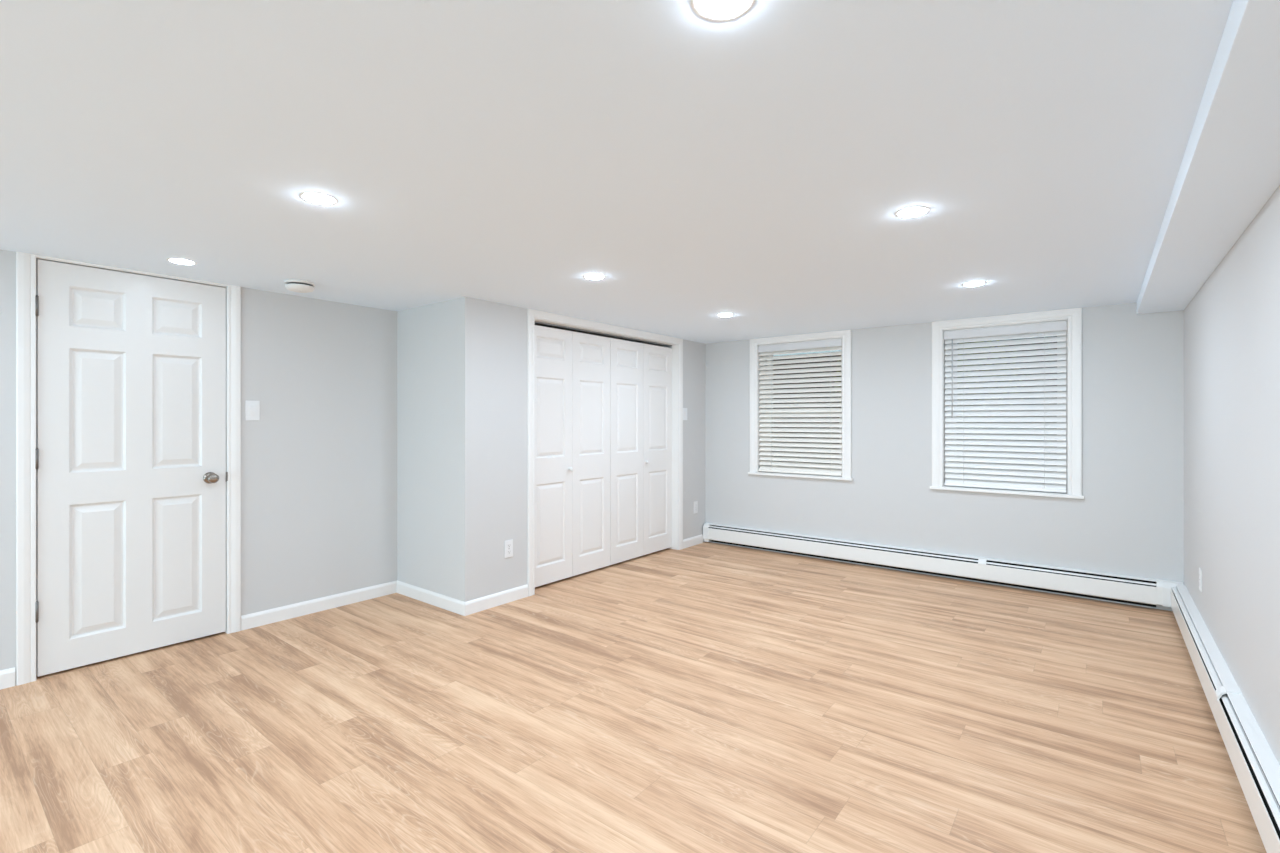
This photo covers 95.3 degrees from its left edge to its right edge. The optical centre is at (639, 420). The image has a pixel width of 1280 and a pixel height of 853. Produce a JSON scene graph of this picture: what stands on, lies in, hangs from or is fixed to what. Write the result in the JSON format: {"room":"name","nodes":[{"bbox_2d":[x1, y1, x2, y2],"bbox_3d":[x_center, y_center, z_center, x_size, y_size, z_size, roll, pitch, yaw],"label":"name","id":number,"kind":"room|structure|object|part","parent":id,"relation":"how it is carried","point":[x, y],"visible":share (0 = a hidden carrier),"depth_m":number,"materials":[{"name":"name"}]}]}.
{"room":"finished basement","nodes":[
{"label":"finished basement","id":0,"kind":"room"},
{"bbox_2d":[0,250,396,684],"bbox_3d":[-3.848,0.225,1.789,0.200,2.050,6.455,0,0,38],"label":"wall","id":1,"kind":"structure","parent":0,"point":[319,461],"depth_m":3.77,"materials":[{"name":"paint"}]},
{"bbox_2d":[0,667,14,689],"bbox_3d":[-4.355,1.208,0.971,0.013,0.085,4.542,0,0,38],"label":"baseboard","id":2,"kind":"structure","parent":1,"relation":"attached to","point":[7,676],"depth_m":2.73,"materials":[{"name":"white paint"}]},
{"bbox_2d":[16,251,240,685],"bbox_3d":[-2.689,0.225,3.136,0.194,2.050,0.916,0,0,38],"label":"door","id":3,"kind":"structure","parent":1,"relation":"in","point":[136,459],"depth_m":3.07,"materials":[{"name":"white paint"}]},
{"bbox_3d":[-2.447,0.328,3.339,0.064,0.055,0.055,0,0,38],"label":"knob","id":4,"kind":"part","parent":3,"relation":"part of","materials":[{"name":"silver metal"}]},
{"bbox_2d":[245,400,259,419],"bbox_3d":[-2.342,-0.063,3.529,0.014,0.120,0.076,0,0,38],"label":"light switch","id":5,"kind":"object","parent":1,"relation":"attached to","point":[252,408],"visible":1,"depth_m":3.52,"materials":[{"name":"white plastic"}]},
{"bbox_2d":[241,581,396,630],"bbox_3d":[-2.075,1.208,3.870,0.013,0.085,0.991,0,0,38],"label":"baseboard","id":6,"kind":"structure","parent":1,"relation":"attached to","point":[252,620],"depth_m":3.81,"materials":[{"name":"white paint"}]},
{"bbox_2d":[397,301,446,595],"bbox_3d":[-1.545,0.225,4.211,0.825,2.050,0.200,0,0,38],"label":"wall","id":7,"kind":"structure","parent":0,"point":[422,330],"depth_m":4.07,"materials":[{"name":"paint"}]},
{"bbox_2d":[397,580,464,615],"bbox_3d":[-1.448,1.208,4.000,0.838,0.085,0.013,0,0,38],"label":"baseboard","id":8,"kind":"structure","parent":7,"relation":"attached to","point":[436,599],"depth_m":3.97,"materials":[{"name":"white paint"}]},
{"bbox_2d":[447,297,704,601],"bbox_3d":[-0.405,0.225,5.171,0.620,2.050,3.119,0,0,38],"label":"wall","id":9,"kind":"structure","parent":0,"point":[487,340],"depth_m":3.92,"materials":[{"name":"paint"}]},
{"bbox_2d":[465,584,527,615],"bbox_3d":[-0.965,1.208,3.948,0.013,0.085,0.530,0,0,38],"label":"baseboard","id":10,"kind":"structure","parent":9,"relation":"attached to","point":[493,600],"depth_m":3.93,"materials":[{"name":"white paint"}]},
{"bbox_2d":[505,539,512,557],"bbox_3d":[-0.905,0.882,4.027,0.008,0.120,0.071,0,0,38],"label":"wall outlet","id":11,"kind":"object","parent":9,"relation":"attached to","point":[508,543],"visible":1,"depth_m":4.02,"materials":[{"name":"white plastic"}]},
{"bbox_2d":[535,325,609,586],"bbox_3d":[-0.535,0.261,4.618,0.068,1.939,0.912,0,0,38],"label":"door","id":12,"kind":"structure","parent":9,"relation":"in","point":[572,369],"depth_m":4.61,"materials":[{"name":"white paint"}]},
{"bbox_2d":[535,321,671,345],"bbox_3d":[-0.264,-0.735,4.987,0.030,0.009,1.825,0,0,38],"label":"track","id":13,"kind":"object","parent":9,"relation":"attached to","point":[543,323],"visible":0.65,"depth_m":4.87,"materials":[{"name":"silver metal"}]},
{"bbox_2d":[527,309,682,595],"bbox_3d":[-0.270,0.225,4.991,0.216,2.050,1.961,0,0,38],"label":"door frame","id":14,"kind":"structure","parent":9,"relation":"attached to","point":[532,314],"depth_m":4.82,"materials":[{"name":"white paint"}]},
{"bbox_2d":[610,338,671,564],"bbox_3d":[0.031,0.261,5.337,0.068,1.939,0.912,0,0,38],"label":"door","id":15,"kind":"structure","parent":9,"relation":"in","point":[640,373],"depth_m":5.28,"materials":[{"name":"white paint"}]},
{"bbox_2d":[683,408,686,419],"bbox_3d":[0.447,-0.068,5.741,0.014,0.120,0.076,0,0,38],"label":"light switch","id":16,"kind":"object","parent":9,"relation":"attached to","point":[684,409],"visible":1,"depth_m":5.73,"materials":[{"name":"white plastic"}]},
{"bbox_2d":[683,534,702,548],"bbox_3d":[0.528,1.208,5.846,0.013,0.085,0.368,0,0,38],"label":"baseboard","id":17,"kind":"structure","parent":9,"relation":"attached to","point":[695,540],"depth_m":5.84,"materials":[{"name":"white paint"}]},
{"bbox_2d":[694,501,697,512],"bbox_3d":[0.564,0.872,5.895,0.008,0.120,0.071,0,0,38],"label":"wall outlet","id":18,"kind":"object","parent":9,"relation":"attached to","point":[695,502],"visible":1,"depth_m":5.90,"materials":[{"name":"white plastic"}]},
{"bbox_2d":[0,0,1232,343],"bbox_3d":[-1.112,-0.900,1.494,4.865,0.200,9.774,0,0,38],"label":"ceiling","id":19,"kind":"structure","parent":0,"point":[757,166],"depth_m":1.73,"materials":[{"name":"paint"}]},
{"bbox_2d":[166,258,196,264],"bbox_3d":[-2.298,-0.797,2.927,0.123,0.007,0.123,0,0,38],"label":"recessed light","id":20,"kind":"object","parent":19,"relation":"in","point":[174,260],"visible":1,"depth_m":2.91,"materials":[{"name":"white paint"}]},
{"bbox_2d":[284,279,314,292],"bbox_3d":[-1.966,-0.773,3.372,0.158,0.054,0.158,0,0,38],"label":"smoke detector","id":21,"kind":"object","parent":19,"relation":"attached to","point":[300,286],"visible":1,"depth_m":3.32,"materials":[{"name":"white plastic"}]},
{"bbox_2d":[299,192,337,204],"bbox_3d":[-1.155,-0.797,2.098,0.123,0.007,0.123,0,0,38],"label":"recessed light","id":22,"kind":"object","parent":19,"relation":"in","point":[313,197],"visible":1,"depth_m":2.08,"materials":[{"name":"white plastic"}]},
{"bbox_2d":[583,274,604,278],"bbox_3d":[-0.253,-0.797,3.233,0.123,0.007,0.123,0,0,38],"label":"recessed light","id":23,"kind":"object","parent":19,"relation":"in","point":[588,276],"visible":1,"depth_m":3.21,"materials":[{"name":"white"}]},
{"bbox_2d":[691,0,754,21],"bbox_3d":[0.158,-0.797,1.107,0.123,0.007,0.123,0,0,38],"label":"recessed light","id":24,"kind":"object","parent":19,"relation":"in","point":[712,10],"visible":1,"depth_m":1.13,"materials":[{"name":"white plastic"}]},
{"bbox_2d":[717,313,733,315],"bbox_3d":[0.645,-0.797,4.403,0.123,0.007,0.123,0,0,38],"label":"recessed light","id":25,"kind":"object","parent":19,"relation":"in","point":[725,314],"visible":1,"depth_m":4.38,"materials":[{"name":"white plastic"}]},
{"bbox_2d":[895,206,929,217],"bbox_3d":[1.043,-0.797,2.236,0.123,0.007,0.123,0,0,38],"label":"recessed light","id":26,"kind":"object","parent":19,"relation":"in","point":[909,212],"visible":1,"depth_m":2.22,"materials":[{"name":"white plastic"}]},
{"bbox_2d":[962,281,985,285],"bbox_3d":[1.949,-0.797,3.404,0.123,0.007,0.123,0,0,38],"label":"recessed light","id":27,"kind":"object","parent":19,"relation":"in","point":[976,283],"visible":1,"depth_m":3.39,"materials":[{"name":"white plastic"}]},
{"bbox_2d":[0,542,1266,852],"bbox_3d":[-1.112,1.300,1.494,4.865,0.100,9.774,0,0,38],"label":"floor","id":28,"kind":"structure","parent":0,"point":[705,697],"depth_m":2.35,"materials":[{"name":"brown wood"}]},
{"bbox_2d":[705,303,1183,610],"bbox_3d":[2.250,0.225,4.940,3.840,2.050,0.200,0,0,38],"label":"wall","id":29,"kind":"structure","parent":0,"point":[1129,519],"depth_m":4.54,"materials":[{"name":"paint"}]},
{"bbox_2d":[748,330,852,480],"bbox_3d":[1.523,-0.139,5.493,1.007,1.322,0.230,0,0,38],"label":"window","id":30,"kind":"structure","parent":29,"relation":"in","point":[845,335],"depth_m":5.45,"materials":[{"name":"white paint"}]},
{"bbox_3d":[1.569,-0.120,5.552,0.819,1.236,0.080,0,0,38],"label":"frame","id":31,"kind":"part","parent":30,"relation":"part of","materials":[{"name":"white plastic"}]},
{"bbox_2d":[758,338,841,475],"bbox_3d":[1.489,-0.123,5.450,0.811,1.226,0.062,0,0,38],"label":"window blind","id":32,"kind":"object","parent":30,"relation":"attached to","point":[828,344],"visible":0.94,"depth_m":5.43,"materials":[{"name":"white plastic"}]},
{"bbox_3d":[1.274,-0.105,5.613,0.002,1.174,0.040,0,0,38],"label":"ladder cord","id":33,"kind":"part","parent":32,"relation":"part of","materials":[{"name":"white fabric"}]},
{"bbox_3d":[1.487,0.479,5.447,0.807,0.022,0.050,0,0,38],"label":"rail","id":34,"kind":"part","parent":32,"relation":"part of","materials":[{"name":"white plastic"}]},
{"bbox_3d":[1.496,0.510,5.460,1.007,0.024,0.145,0,0,38],"label":"sill","id":35,"kind":"part","parent":30,"relation":"part of","materials":[{"name":"white paint"}]},
{"bbox_3d":[1.557,0.190,5.536,0.787,0.585,0.030,0,0,38],"label":"sash","id":36,"kind":"part","parent":30,"relation":"part of","materials":[{"name":"white plastic"}]},
{"bbox_3d":[1.581,-0.387,5.567,0.787,0.649,0.030,0,0,38],"label":"sash","id":37,"kind":"part","parent":30,"relation":"part of","materials":[{"name":"white plastic"}]},
{"bbox_2d":[703,523,1183,606],"bbox_3d":[2.092,1.146,4.893,3.624,0.188,0.069,0,0,38],"label":"baseboard heater","id":38,"kind":"object","parent":29,"relation":"attached to","point":[1091,584],"visible":0.94,"depth_m":4.54,"materials":[{"name":"white metal"}]},
{"bbox_2d":[710,523,978,558],"bbox_3d":[1.681,1.059,5.233,2.433,0.010,0.044,0,0,38],"label":"hood","id":39,"kind":"object","parent":38,"relation":"attached to","point":[845,542],"depth_m":5.14,"materials":[{"name":"white metal"}]},
{"bbox_3d":[1.655,1.151,5.200,2.433,0.119,0.008,0,0,38],"label":"panel","id":40,"kind":"part","parent":38,"relation":"part of","materials":[{"name":"metal"}]},
{"bbox_3d":[1.693,1.152,5.249,2.433,0.176,0.003,0,0,38],"label":"plate","id":41,"kind":"part","parent":38,"relation":"part of","materials":[{"name":"white metal"}]},
{"bbox_3d":[3.003,1.151,4.140,0.997,0.119,0.008,0,0,38],"label":"panel","id":42,"kind":"part","parent":38,"relation":"part of","materials":[{"name":"metal"}]},
{"bbox_3d":[3.041,1.152,4.189,0.997,0.176,0.003,0,0,38],"label":"plate","id":43,"kind":"part","parent":38,"relation":"part of","materials":[{"name":"white metal"}]},
{"bbox_2d":[987,558,1156,581],"bbox_3d":[3.029,1.059,4.173,0.997,0.010,0.044,0,0,38],"label":"hood","id":44,"kind":"object","parent":38,"relation":"attached to","point":[1116,577],"depth_m":4.14,"materials":[{"name":"white metal"}]},
{"bbox_2d":[930,307,1083,498],"bbox_3d":[2.797,-0.126,4.490,0.990,1.348,0.230,0,0,38],"label":"window","id":45,"kind":"structure","parent":29,"relation":"in","point":[1073,316],"depth_m":4.33,"materials":[{"name":"white paint"}]},
{"bbox_2d":[944,320,1066,492],"bbox_3d":[2.758,-0.103,4.441,0.794,1.238,0.080,0,0,38],"label":"window blind","id":46,"kind":"object","parent":45,"relation":"attached to","point":[1010,440],"visible":1,"depth_m":4.43,"materials":[{"name":"white plastic"}]},
{"bbox_3d":[2.557,-0.085,4.605,0.002,1.186,0.036,0,0,38],"label":"ladder cord","id":47,"kind":"part","parent":46,"relation":"part of","materials":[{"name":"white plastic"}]},
{"bbox_3d":[2.761,0.505,4.445,0.790,0.022,0.050,0,0,38],"label":"rail","id":48,"kind":"part","parent":46,"relation":"part of","materials":[{"name":"white plastic"}]},
{"bbox_3d":[2.969,-0.085,4.280,0.002,1.186,0.036,0,0,38],"label":"ladder cord","id":49,"kind":"part","parent":46,"relation":"part of","materials":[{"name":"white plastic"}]},
{"bbox_3d":[2.771,0.536,4.457,0.990,0.024,0.145,0,0,38],"label":"sill","id":50,"kind":"part","parent":45,"relation":"part of","materials":[{"name":"white paint"}]},
{"bbox_3d":[2.844,-0.100,4.550,0.802,1.248,0.080,0,0,38],"label":"frame","id":51,"kind":"part","parent":45,"relation":"part of","materials":[{"name":"white plastic"}]},
{"bbox_3d":[2.831,0.213,4.534,0.770,0.590,0.030,0,0,38],"label":"sash","id":52,"kind":"part","parent":45,"relation":"part of","materials":[{"name":"white plastic"}]},
{"bbox_3d":[2.856,-0.370,4.565,0.770,0.656,0.030,0,0,38],"label":"sash","id":53,"kind":"part","parent":45,"relation":"part of","materials":[{"name":"white plastic"}]},
{"bbox_2d":[1137,0,1279,313],"bbox_3d":[0.551,-0.760,0.186,0.234,0.080,9.374,0,0,38],"label":"ceiling","id":54,"kind":"structure","parent":0,"point":[1229,170],"depth_m":1.64,"materials":[{"name":"paint"}]},
{"bbox_2d":[1184,185,1279,764],"bbox_3d":[0.722,0.225,0.052,0.200,2.050,9.374,0,0,38],"label":"wall","id":55,"kind":"structure","parent":0,"point":[1232,323],"depth_m":2.28,"materials":[{"name":"paint"}]},
{"bbox_2d":[1199,567,1201,591],"bbox_3d":[3.028,0.858,3.153,0.008,0.120,0.071,0,0,38],"label":"wall outlet","id":56,"kind":"object","parent":55,"relation":"attached to","point":[1200,570],"visible":1,"depth_m":3.13,"materials":[{"name":"white plastic"}]},
{"bbox_2d":[1171,585,1279,852],"bbox_3d":[2.055,1.145,1.966,0.070,0.190,4.572,0,0,38],"label":"baseboard heater","id":57,"kind":"object","parent":55,"relation":"attached to","point":[1256,767],"visible":1,"depth_m":2.09,"materials":[{"name":"white metal"}]},
{"bbox_3d":[2.869,1.151,3.047,0.008,0.119,1.867,0,0,38],"label":"panel","id":58,"kind":"part","parent":57,"relation":"part of","materials":[{"name":"metal"}]},
{"bbox_2d":[1176,585,1238,687],"bbox_3d":[2.902,1.059,3.021,0.044,0.010,1.867,0,0,38],"label":"hood","id":59,"kind":"object","parent":57,"relation":"attached to","point":[1221,676],"depth_m":2.79,"materials":[{"name":"white metal"}]},
{"bbox_3d":[1.478,1.151,1.277,0.008,0.119,2.635,0,0,38],"label":"panel","id":60,"kind":"part","parent":57,"relation":"part of","materials":[{"name":"metal"}]},
{"bbox_2d":[1227,692,1279,804],"bbox_3d":[1.510,1.059,1.252,0.044,0.010,2.635,0,0,38],"label":"hood","id":61,"kind":"object","parent":57,"relation":"attached to","point":[1265,756],"depth_m":1.91,"materials":[{"name":"white metal"}]},
{"label":"outside","id":62,"kind":"structure","parent":0,"visible":0},
{"bbox_3d":[3.798,1.025,8.065,14.000,0.650,6.626,0,0,38],"label":"ground","id":63,"kind":"structure","parent":62,"visible":0},
{"bbox_2d":[830,360,840,402],"bbox_3d":[2.622,-0.089,6.738,0.847,1.620,0.540,0,0,38],"label":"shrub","id":64,"kind":"object","parent":63,"relation":"on","point":[838,360],"visible":0.02,"depth_m":6.89,"materials":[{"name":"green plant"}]},
{"bbox_2d":[772,336,1056,477],"bbox_3d":[3.203,-0.100,7.309,14.000,1.600,0.250,0,0,38],"label":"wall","id":65,"kind":"structure","parent":63,"relation":"on","point":[1052,336],"depth_m":7.73,"materials":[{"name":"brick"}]},
{"bbox_2d":[957,340,1027,473],"bbox_3d":[3.484,-0.095,6.050,0.902,1.633,0.575,0,0,38],"label":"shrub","id":66,"kind":"object","parent":63,"relation":"on","point":[996,340],"visible":0.09,"depth_m":5.94,"materials":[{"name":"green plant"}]},
{"bbox_3d":[3.478,0.160,6.040,0.178,1.122,0.210,0,0,-14],"label":"stem","id":67,"kind":"part","parent":66,"relation":"part of","materials":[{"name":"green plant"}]}
]}

